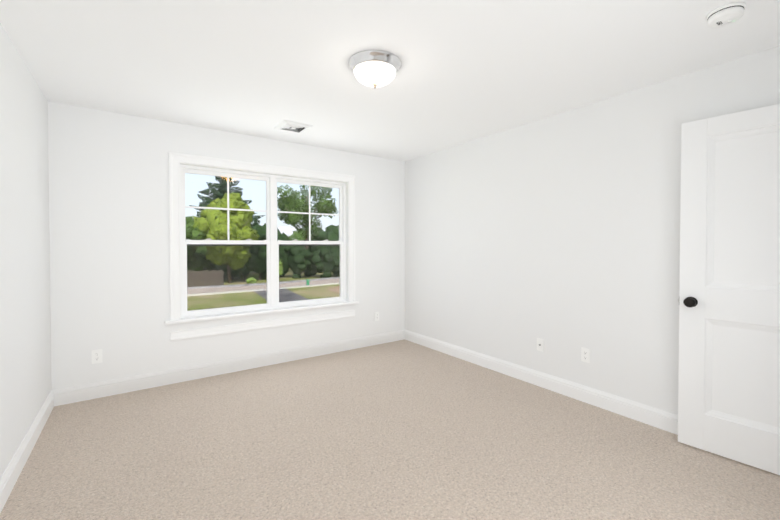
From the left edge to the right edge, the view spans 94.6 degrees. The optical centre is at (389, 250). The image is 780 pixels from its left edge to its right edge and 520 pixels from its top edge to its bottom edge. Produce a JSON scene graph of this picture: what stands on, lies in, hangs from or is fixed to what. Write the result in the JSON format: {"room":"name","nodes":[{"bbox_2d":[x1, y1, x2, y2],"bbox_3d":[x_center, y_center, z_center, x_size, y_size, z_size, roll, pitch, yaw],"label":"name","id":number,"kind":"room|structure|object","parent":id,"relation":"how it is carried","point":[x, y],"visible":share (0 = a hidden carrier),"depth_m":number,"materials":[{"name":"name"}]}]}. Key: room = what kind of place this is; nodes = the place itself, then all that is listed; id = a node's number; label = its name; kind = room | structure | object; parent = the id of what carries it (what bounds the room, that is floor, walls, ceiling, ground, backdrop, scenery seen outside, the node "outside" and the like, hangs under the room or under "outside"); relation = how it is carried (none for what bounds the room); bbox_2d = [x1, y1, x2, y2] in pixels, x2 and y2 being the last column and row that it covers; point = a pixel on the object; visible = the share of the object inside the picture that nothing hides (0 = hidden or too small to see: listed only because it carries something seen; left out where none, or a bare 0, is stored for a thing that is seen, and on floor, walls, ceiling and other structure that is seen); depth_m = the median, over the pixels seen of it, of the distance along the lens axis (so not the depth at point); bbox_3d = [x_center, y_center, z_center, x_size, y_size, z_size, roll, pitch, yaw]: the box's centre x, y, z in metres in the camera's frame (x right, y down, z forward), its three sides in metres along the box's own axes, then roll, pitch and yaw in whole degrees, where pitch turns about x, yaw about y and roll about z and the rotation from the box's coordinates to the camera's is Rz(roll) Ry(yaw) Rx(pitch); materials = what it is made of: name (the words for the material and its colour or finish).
{"room":"empty bedroom","nodes":[
{"label":"empty bedroom","id":0,"kind":"room"},
{"bbox_2d":[0,23,51,478],"bbox_3d":[-1.533,0.061,1.073,0.150,2.440,4.613,-1,1,-35],"label":"wall","id":1,"kind":"structure","parent":0,"point":[25,353],"depth_m":2.17,"materials":[{"name":"white paint"}]},
{"bbox_2d":[0,389,55,512],"bbox_3d":[-1.465,1.215,1.138,0.015,0.132,4.313,-1,1,-35],"label":"baseboard","id":2,"kind":"structure","parent":1,"relation":"attached to","point":[11,474],"depth_m":2.14,"materials":[{"name":"white wood"}]},
{"bbox_2d":[48,101,404,389],"bbox_3d":[-1.300,0.020,3.973,3.583,2.440,0.150,-1,1,-35],"label":"wall","id":3,"kind":"structure","parent":0,"point":[109,232],"depth_m":3.24,"materials":[{"name":"white paint"}]},
{"bbox_2d":[92,349,102,363],"bbox_3d":[-2.483,0.901,3.050,0.071,0.116,0.008,-1,1,-35],"label":"outlet","id":4,"kind":"object","parent":3,"relation":"attached to","point":[96,356],"visible":1,"depth_m":3.05,"materials":[{"name":"white plastic"}]},
{"bbox_2d":[56,330,403,405],"bbox_3d":[-1.258,1.175,3.918,3.510,0.132,0.015,-1,1,-35],"label":"baseboard","id":5,"kind":"structure","parent":3,"relation":"attached to","point":[73,394],"depth_m":3.54,"materials":[{"name":"white wood"}]},
{"bbox_2d":[165,152,358,340],"bbox_3d":[-1.278,-0.040,3.962,2.053,1.754,0.212,-1,1,-35],"label":"window unit","id":6,"kind":"structure","parent":3,"relation":"in","point":[271,243],"depth_m":3.89,"materials":[{"name":"white wood"}]},
{"bbox_2d":[374,312,378,320],"bbox_3d":[-0.170,0.864,4.688,0.071,0.116,0.008,-1,1,-35],"label":"outlet","id":7,"kind":"object","parent":3,"relation":"attached to","point":[376,316],"visible":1,"depth_m":4.68,"materials":[{"name":"white plastic"}]},
{"bbox_2d":[0,339,779,519],"bbox_3d":[-0.010,1.316,2.170,3.883,0.100,4.613,-1,1,-35],"label":"floor","id":8,"kind":"structure","parent":0,"point":[404,429],"depth_m":2.22,"materials":[{"name":"carpet"}]},
{"bbox_2d":[0,0,779,160],"bbox_3d":[-0.010,-1.234,2.134,3.883,0.120,4.613,-1,1,-35],"label":"ceiling","id":9,"kind":"structure","parent":0,"point":[470,70],"depth_m":2.19,"materials":[{"name":"white paint"}]},
{"bbox_2d":[274,120,311,133],"bbox_3d":[-0.935,-1.185,3.481,0.284,0.017,0.284,-1,1,-35],"label":"ceiling vent","id":10,"kind":"object","parent":9,"relation":"in","point":[292,126],"visible":1,"depth_m":3.45,"materials":[{"name":"white metal"}]},
{"bbox_2d":[348,50,401,88],"bbox_3d":[-0.095,-1.096,2.276,0.336,0.159,0.336,-1,1,-35],"label":"ceiling light fixture","id":11,"kind":"object","parent":9,"relation":"attached to","point":[375,68],"visible":1,"depth_m":2.18,"materials":[{"name":"white glass"}]},
{"bbox_2d":[706,2,745,27],"bbox_3d":[1.643,-1.144,1.764,0.144,0.048,0.144,-1,1,-35],"label":"smoke detector","id":12,"kind":"object","parent":9,"relation":"attached to","point":[725,14],"visible":1,"depth_m":1.73,"materials":[{"name":"white plastic"}]},
{"bbox_2d":[405,46,779,414],"bbox_3d":[1.513,0.030,3.231,0.150,2.440,4.613,-1,1,-35],"label":"wall","id":13,"kind":"structure","parent":0,"point":[559,234],"depth_m":3.04,"materials":[{"name":"white paint"}]},
{"bbox_2d":[537,338,543,351],"bbox_3d":[1.373,0.868,3.297,0.016,0.116,0.071,-1,1,-35],"label":"cable jack","id":14,"kind":"object","parent":13,"relation":"attached to","point":[540,344],"visible":1,"depth_m":3.29,"materials":[{"name":"white plastic"}]},
{"bbox_2d":[404,330,677,434],"bbox_3d":[1.345,1.183,3.349,0.022,0.132,3.953,-1,1,-35],"label":"baseboard","id":15,"kind":"structure","parent":13,"relation":"attached to","point":[653,416],"depth_m":3.11,"materials":[{"name":"white wood"}]},
{"bbox_2d":[581,347,589,362],"bbox_3d":[1.612,0.866,2.967,0.008,0.116,0.071,-1,1,-35],"label":"outlet","id":16,"kind":"object","parent":13,"relation":"attached to","point":[585,354],"visible":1,"depth_m":2.96,"materials":[{"name":"white plastic"}]},
{"bbox_3d":[1.172,0.070,0.484,3.583,2.440,0.525,-1,1,-35],"label":"wall","id":17,"kind":"structure","parent":0,"visible":0},
{"bbox_2d":[678,104,779,474],"bbox_3d":[2.134,0.222,2.020,0.165,2.068,0.838,-1,1,-35],"label":"door","id":18,"kind":"structure","parent":17,"relation":"in","point":[729,356],"depth_m":2.16,"materials":[{"name":"white wood"}]},
{"label":"outside","id":19,"kind":"structure","parent":0,"visible":0},
{"bbox_2d":[187,268,339,310],"bbox_3d":[-53.460,3.177,109.131,340.000,0.500,280.000,-1,1,-35],"label":"lawn","id":20,"kind":"structure","parent":19,"point":[252,296],"depth_m":32.04,"materials":[{"name":"green plant"}]},
{"bbox_2d":[186,176,339,301],"bbox_3d":[-30.922,-3.562,51.381,130.152,16.075,71.867,-1,1,-35],"label":"trees","id":21,"kind":"object","parent":20,"relation":"on","point":[215,231],"depth_m":44.53,"materials":[{"name":"green plant"}]}
]}

